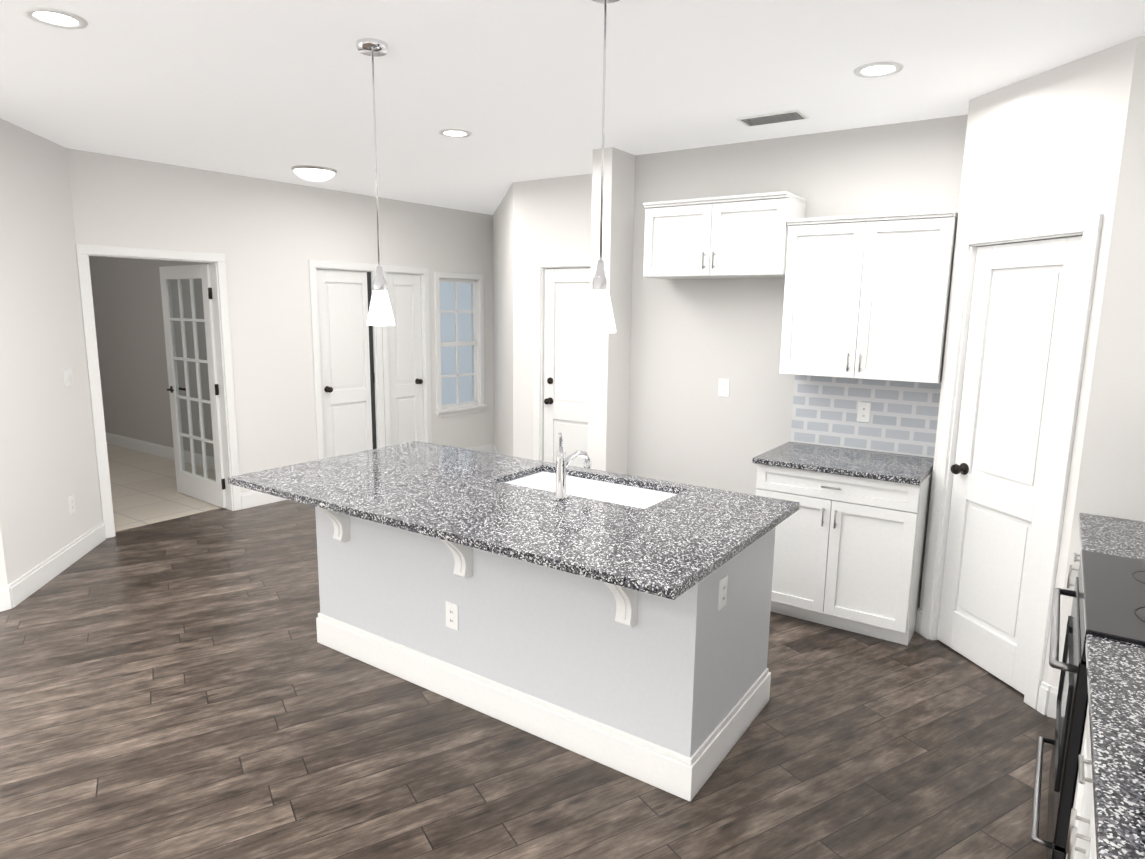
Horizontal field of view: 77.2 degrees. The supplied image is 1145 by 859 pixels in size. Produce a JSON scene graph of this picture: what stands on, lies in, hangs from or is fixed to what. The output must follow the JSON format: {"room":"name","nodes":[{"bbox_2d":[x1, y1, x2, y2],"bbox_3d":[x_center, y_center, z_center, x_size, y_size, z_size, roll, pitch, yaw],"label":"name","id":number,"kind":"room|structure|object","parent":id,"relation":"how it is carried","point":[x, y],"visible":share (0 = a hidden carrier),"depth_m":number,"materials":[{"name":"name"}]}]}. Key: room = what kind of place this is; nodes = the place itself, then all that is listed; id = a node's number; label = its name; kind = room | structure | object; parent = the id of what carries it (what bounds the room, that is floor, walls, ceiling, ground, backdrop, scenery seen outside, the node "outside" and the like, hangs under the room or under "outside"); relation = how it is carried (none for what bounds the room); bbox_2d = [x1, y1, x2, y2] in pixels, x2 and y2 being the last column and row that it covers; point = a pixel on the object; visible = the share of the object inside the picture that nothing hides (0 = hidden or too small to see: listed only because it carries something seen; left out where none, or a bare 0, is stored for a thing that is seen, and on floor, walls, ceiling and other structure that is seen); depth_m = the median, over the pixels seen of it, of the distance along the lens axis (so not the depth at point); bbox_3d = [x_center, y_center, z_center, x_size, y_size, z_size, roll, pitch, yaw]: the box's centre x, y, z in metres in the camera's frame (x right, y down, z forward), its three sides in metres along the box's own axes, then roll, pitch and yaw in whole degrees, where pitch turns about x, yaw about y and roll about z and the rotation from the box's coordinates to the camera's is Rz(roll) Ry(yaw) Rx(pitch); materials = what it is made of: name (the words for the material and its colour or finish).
{"room":"kitchen","nodes":[
{"label":"kitchen","id":0,"kind":"room"},
{"bbox_2d":[0,527,7,586],"bbox_3d":[-4.605,-0.026,1.863,0.120,2.740,4.920,7,11,34],"label":"wall","id":1,"kind":"structure","parent":0,"point":[3,579],"depth_m":4.01,"materials":[{"name":"paint"}]},
{"bbox_2d":[0,586,11,611],"bbox_3d":[-4.566,1.266,2.041,0.015,0.135,4.920,7,11,34],"label":"baseboard","id":2,"kind":"structure","parent":1,"relation":"attached to","point":[5,602],"depth_m":4.03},
{"bbox_2d":[0,118,102,584],"bbox_3d":[-3.359,-0.442,4.438,0.120,2.740,1.273,-1,10,-12],"label":"wall","id":3,"kind":"structure","parent":0,"point":[48,463],"depth_m":4.44,"materials":[{"name":"paint"}]},
{"bbox_2d":[8,522,105,607],"bbox_3d":[-3.307,0.843,4.653,0.015,0.135,1.243,-1,10,-12],"label":"baseboard","id":4,"kind":"structure","parent":3,"relation":"attached to","point":[29,583],"depth_m":4.53,"materials":[{"name":"white wood"}]},
{"bbox_2d":[63,368,72,386],"bbox_3d":[-3.363,-0.348,4.781,0.009,0.116,0.118,-1,10,-12],"label":"light switch","id":5,"kind":"object","parent":3,"relation":"attached to","point":[68,377],"visible":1,"depth_m":4.77,"materials":[{"name":"plastic"}]},
{"bbox_2d":[68,495,75,513],"bbox_3d":[-3.349,0.502,4.795,0.006,0.116,0.072,-1,10,-12],"label":"outlet","id":6,"kind":"object","parent":3,"relation":"attached to","point":[72,509],"visible":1,"depth_m":4.78,"materials":[{"name":"plastic"}]},
{"bbox_2d":[89,256,213,456],"bbox_3d":[-4.488,-1.035,7.874,4.800,2.740,0.120,7,11,34],"label":"wall","id":7,"kind":"structure","parent":0,"point":[128,314],"depth_m":8.08,"materials":[{"name":"paint"}]},
{"bbox_2d":[106,433,214,469],"bbox_3d":[-4.568,0.255,8.052,4.740,0.135,0.015,7,11,34],"label":"baseboard","id":8,"kind":"structure","parent":7,"relation":"attached to","point":[144,446],"depth_m":8.21,"materials":[{"name":"white wood"}]},
{"bbox_2d":[107,443,220,531],"bbox_3d":[-5.704,0.587,6.385,4.780,0.004,4.300,7,11,34],"label":"tile floor","id":9,"kind":"structure","parent":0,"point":[144,489],"depth_m":6.62,"materials":[{"name":"beige tile"}]},
{"bbox_2d":[67,148,493,492],"bbox_3d":[-2.127,-0.825,6.813,0.120,2.740,4.398,8,12,37],"label":"wall","id":10,"kind":"structure","parent":0,"point":[269,239],"depth_m":6.15,"materials":[{"name":"paint"}]},
{"bbox_2d":[76,244,241,538],"bbox_3d":[-3.494,-0.354,5.798,0.978,2.111,1.034,8,12,37],"label":"door frame","id":11,"kind":"structure","parent":10,"relation":"attached to","point":[216,262],"depth_m":5.91,"materials":[{"name":"white wood"}]},
{"bbox_2d":[241,444,492,508],"bbox_3d":[-1.866,0.422,7.273,0.015,0.135,3.068,8,12,37],"label":"baseboard","id":12,"kind":"structure","parent":10,"relation":"attached to","point":[252,499],"depth_m":6.21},
{"bbox_2d":[308,260,431,459],"bbox_3d":[-1.958,-0.544,7.053,0.164,2.111,1.364,8,12,37],"label":"double doors","id":13,"kind":"structure","parent":10,"relation":"attached to","point":[348,371],"depth_m":6.97,"materials":[{"name":"white wood"}]},
{"bbox_2d":[434,271,486,416],"bbox_3d":[-1.244,-0.929,7.866,0.115,1.540,0.730,8,12,37],"label":"window","id":14,"kind":"structure","parent":10,"relation":"in","point":[456,280],"depth_m":7.91,"materials":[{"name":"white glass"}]},
{"bbox_2d":[493,183,512,455],"bbox_3d":[-0.679,-0.897,7.358,0.120,2.740,2.478,-1,10,-11],"label":"wall","id":15,"kind":"structure","parent":0,"point":[503,312],"depth_m":6.99,"materials":[{"name":"paint"}]},
{"bbox_2d":[493,444,497,453],"bbox_3d":[-0.734,0.413,7.416,0.015,0.135,2.178,-1,10,-11],"label":"baseboard","id":16,"kind":"structure","parent":15,"relation":"attached to","point":[495,450],"depth_m":8.21,"materials":[{"name":"white wood"}]},
{"bbox_2d":[0,499,1055,858],"bbox_3d":[-3.082,0.979,4.574,12.200,0.100,11.200,7,11,34],"label":"floor","id":17,"kind":"structure","parent":0,"point":[186,687],"depth_m":2.83,"materials":[{"name":"brown wood"}]},
{"bbox_2d":[281,497,776,801],"bbox_3d":[-0.264,0.731,3.304,2.102,0.885,1.003,7,11,34],"label":"kitchen island","id":18,"kind":"object","parent":17,"relation":"on","point":[618,622],"depth_m":2.86,"materials":[{"name":"paint"}]},
{"bbox_2d":[228,453,759,600],"bbox_3d":[-0.463,0.314,3.002,2.310,0.032,0.700,7,11,34],"label":"island countertop","id":19,"kind":"structure","parent":18,"relation":"on","point":[652,552],"depth_m":2.74,"materials":[{"name":"grey stone"}]},
{"bbox_2d":[548,433,571,500],"bbox_3d":[-0.052,0.151,3.033,0.066,0.289,0.079,7,11,34],"label":"faucet","id":20,"kind":"object","parent":19,"relation":"on","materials":[{"name":"silver metal"}]},
{"bbox_2d":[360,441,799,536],"bbox_3d":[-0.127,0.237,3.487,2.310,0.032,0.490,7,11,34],"label":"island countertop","id":21,"kind":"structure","parent":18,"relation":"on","point":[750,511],"depth_m":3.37,"materials":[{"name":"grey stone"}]},
{"bbox_2d":[504,469,679,508],"bbox_3d":[0.068,0.377,3.326,0.844,0.211,0.434,7,11,34],"label":"sink","id":22,"kind":"object","parent":21,"relation":"in","point":[622,492],"depth_m":3.35,"materials":[{"name":"white ceramic"}]},
{"bbox_2d":[752,375,940,645],"bbox_3d":[1.522,0.394,4.030,0.848,1.356,0.640,7,11,34],"label":"base cabinet","id":23,"kind":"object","parent":17,"relation":"on","point":[850,542],"depth_m":3.88,"materials":[{"name":"white wood"}]},
{"bbox_2d":[857,402,870,422],"bbox_3d":[1.708,-0.101,4.200,0.072,0.116,0.006,7,11,34],"label":"outlet","id":24,"kind":"object","parent":23,"relation":"attached to","point":[863,411],"visible":1,"depth_m":4.20,"materials":[{"name":"plastic"}]},
{"bbox_2d":[1070,557,1079,586],"bbox_3d":[2.194,0.883,2.590,0.642,0.885,0.612,7,11,34],"label":"base cabinet","id":25,"kind":"object","parent":17,"relation":"on","point":[1075,558],"depth_m":2.83,"materials":[{"name":"white wood"}]},
{"bbox_2d":[1078,513,1144,560],"bbox_3d":[2.191,0.431,2.521,0.665,0.030,0.612,7,11,34],"label":"countertop","id":26,"kind":"structure","parent":25,"relation":"on","point":[1097,533],"depth_m":2.64,"materials":[{"name":"grey stone"}]},
{"bbox_2d":[1066,721,1093,858],"bbox_3d":[1.315,1.086,1.318,0.642,0.885,0.976,7,11,34],"label":"base cabinet","id":27,"kind":"object","parent":17,"relation":"on","point":[1080,839],"depth_m":1.59,"materials":[{"name":"white wood"}]},
{"bbox_2d":[1085,634,1144,858],"bbox_3d":[1.309,0.634,1.244,0.665,0.030,0.986,7,11,34],"label":"countertop","id":28,"kind":"structure","parent":27,"relation":"on","point":[1115,716],"depth_m":1.37,"materials":[{"name":"grey stone"}]},
{"bbox_2d":[1031,550,1144,858],"bbox_3d":[1.770,0.812,2.028,0.733,1.200,0.762,7,11,34],"label":"range","id":29,"kind":"object","parent":17,"relation":"on","point":[1107,594],"visible":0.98,"depth_m":2.02,"materials":[{"name":"metal"}]},
{"bbox_2d":[513,174,591,459],"bbox_3d":[0.034,-0.635,5.855,1.230,2.740,0.120,7,11,34],"label":"wall","id":30,"kind":"structure","parent":0,"point":[552,218],"depth_m":5.89,"materials":[{"name":"paint"}]},
{"bbox_2d":[533,258,590,467],"bbox_3d":[0.060,-0.317,5.863,0.864,2.111,0.164,7,11,34],"label":"door","id":31,"kind":"structure","parent":30,"relation":"attached to","point":[561,339],"depth_m":5.91,"materials":[{"name":"white wood"}]},
{"bbox_2d":[0,0,1144,214],"bbox_3d":[-3.044,-1.822,4.103,12.200,0.100,11.200,7,11,34],"label":"ceiling","id":32,"kind":"structure","parent":0,"point":[275,90],"depth_m":3.20,"materials":[{"name":"paint"}]},
{"bbox_2d":[22,6,87,28],"bbox_3d":[-1.888,-1.502,2.620,0.196,0.007,0.196,7,11,34],"label":"recessed light","id":33,"kind":"object","parent":32,"relation":"in","point":[54,17],"visible":0.98,"depth_m":2.61,"materials":[{"name":"white plastic"}]},
{"bbox_2d":[291,165,336,181],"bbox_3d":[-1.976,-1.947,5.491,0.330,0.085,0.330,7,11,34],"label":"dome light","id":34,"kind":"object","parent":32,"relation":"attached to","point":[314,173],"visible":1,"depth_m":5.39,"materials":[{"name":"white glass"}]},
{"bbox_2d":[356,38,394,325],"bbox_3d":[-0.800,-0.984,2.931,0.124,1.105,0.124,7,11,34],"label":"pendant light","id":35,"kind":"object","parent":32,"relation":"hanging from","point":[380,313],"visible":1,"depth_m":2.97,"materials":[{"name":"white glass"}]},
{"bbox_2d":[439,129,471,137],"bbox_3d":[-0.700,-1.764,4.270,0.196,0.007,0.196,7,11,34],"label":"recessed light","id":36,"kind":"object","parent":32,"relation":"in","point":[457,133],"visible":1,"depth_m":4.27,"materials":[{"name":"white plastic"}]},
{"bbox_2d":[583,0,618,332],"bbox_3d":[0.101,-0.882,2.398,0.124,1.105,0.124,7,11,34],"label":"pendant light","id":37,"kind":"object","parent":32,"relation":"hanging from","point":[599,317],"visible":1,"depth_m":2.44,"materials":[{"name":"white glass"}]},
{"bbox_2d":[736,109,808,126],"bbox_3d":[1.073,-1.668,3.844,0.340,0.010,0.180,7,11,34],"label":"ceiling vent","id":38,"kind":"object","parent":32,"relation":"in","point":[777,117],"visible":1,"depth_m":3.82,"materials":[{"name":"plastic"}]},
{"bbox_2d":[853,61,902,77],"bbox_3d":[1.303,-1.533,3.057,0.196,0.007,0.196,7,11,34],"label":"recessed light","id":39,"kind":"object","parent":32,"relation":"in","point":[878,69],"visible":1,"depth_m":3.05,"materials":[{"name":"white plastic"}]},
{"bbox_2d":[587,147,634,474],"bbox_3d":[0.406,-0.518,5.187,0.150,2.740,0.820,7,11,34],"label":"wall","id":40,"kind":"structure","parent":0,"point":[609,380],"depth_m":4.86,"materials":[{"name":"paint"}]},
{"bbox_2d":[627,115,967,494],"bbox_3d":[1.270,-0.399,4.548,2.010,2.740,0.120,7,11,34],"label":"wall","id":41,"kind":"structure","parent":0,"point":[693,341],"depth_m":4.60,"materials":[{"name":"paint"}]},
{"bbox_2d":[718,378,728,396],"bbox_3d":[0.989,-0.273,4.684,0.072,0.116,0.006,7,11,34],"label":"outlet","id":42,"kind":"object","parent":41,"relation":"attached to","point":[723,389],"visible":1,"depth_m":4.68,"materials":[{"name":"plastic"}]},
{"bbox_2d":[643,191,805,278],"bbox_3d":[0.905,-1.160,4.374,0.901,0.450,0.370,7,11,34],"label":"upper cabinet","id":43,"kind":"object","parent":41,"relation":"attached to","point":[740,236],"visible":1,"depth_m":4.23,"materials":[{"name":"white wood"}]},
{"bbox_2d":[779,210,957,383],"bbox_3d":[1.622,-0.720,3.955,0.832,0.860,0.360,7,11,34],"label":"upper cabinet","id":44,"kind":"object","parent":41,"relation":"attached to","point":[866,296],"visible":0.98,"depth_m":3.81,"materials":[{"name":"white wood"}]},
{"bbox_2d":[919,37,1136,685],"bbox_3d":[2.054,-0.180,3.309,0.120,2.740,0.841,-1,10,-12],"label":"wall","id":45,"kind":"structure","parent":0,"point":[1045,146],"depth_m":3.02,"materials":[{"name":"paint"}]},
{"bbox_2d":[915,607,1050,714],"bbox_3d":[1.970,1.106,3.511,0.015,0.135,0.841,-1,10,-12],"label":"baseboard","id":46,"kind":"structure","parent":45,"relation":"attached to","point":[1043,698],"depth_m":3.13,"materials":[{"name":"white wood"}]},
{"bbox_2d":[920,213,1102,708],"bbox_3d":[2.030,0.131,3.357,0.164,2.111,0.754,-1,10,-12],"label":"door","id":47,"kind":"structure","parent":45,"relation":"attached to","point":[1021,306],"depth_m":3.33,"materials":[{"name":"white wood"}]},
{"bbox_2d":[1051,36,1144,687],"bbox_3d":[2.400,-0.081,2.751,0.686,2.740,0.120,7,11,34],"label":"wall","id":48,"kind":"structure","parent":0,"point":[1111,480],"depth_m":2.82,"materials":[{"name":"paint"}]},
{"bbox_2d":[1047,686,1057,718],"bbox_3d":[2.093,1.180,3.080,0.076,0.135,0.015,7,11,34],"label":"baseboard return","id":49,"kind":"object","parent":48,"relation":"attached to","point":[1051,710],"visible":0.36,"depth_m":3.09,"materials":[{"name":"white wood"}]},
{"label":"outside","id":50,"kind":"structure","parent":0,"visible":0},
{"bbox_2d":[439,282,471,404],"bbox_3d":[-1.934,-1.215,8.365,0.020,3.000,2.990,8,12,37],"label":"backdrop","id":51,"kind":"structure","parent":50,"point":[449,393],"depth_m":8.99,"materials":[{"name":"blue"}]}
]}

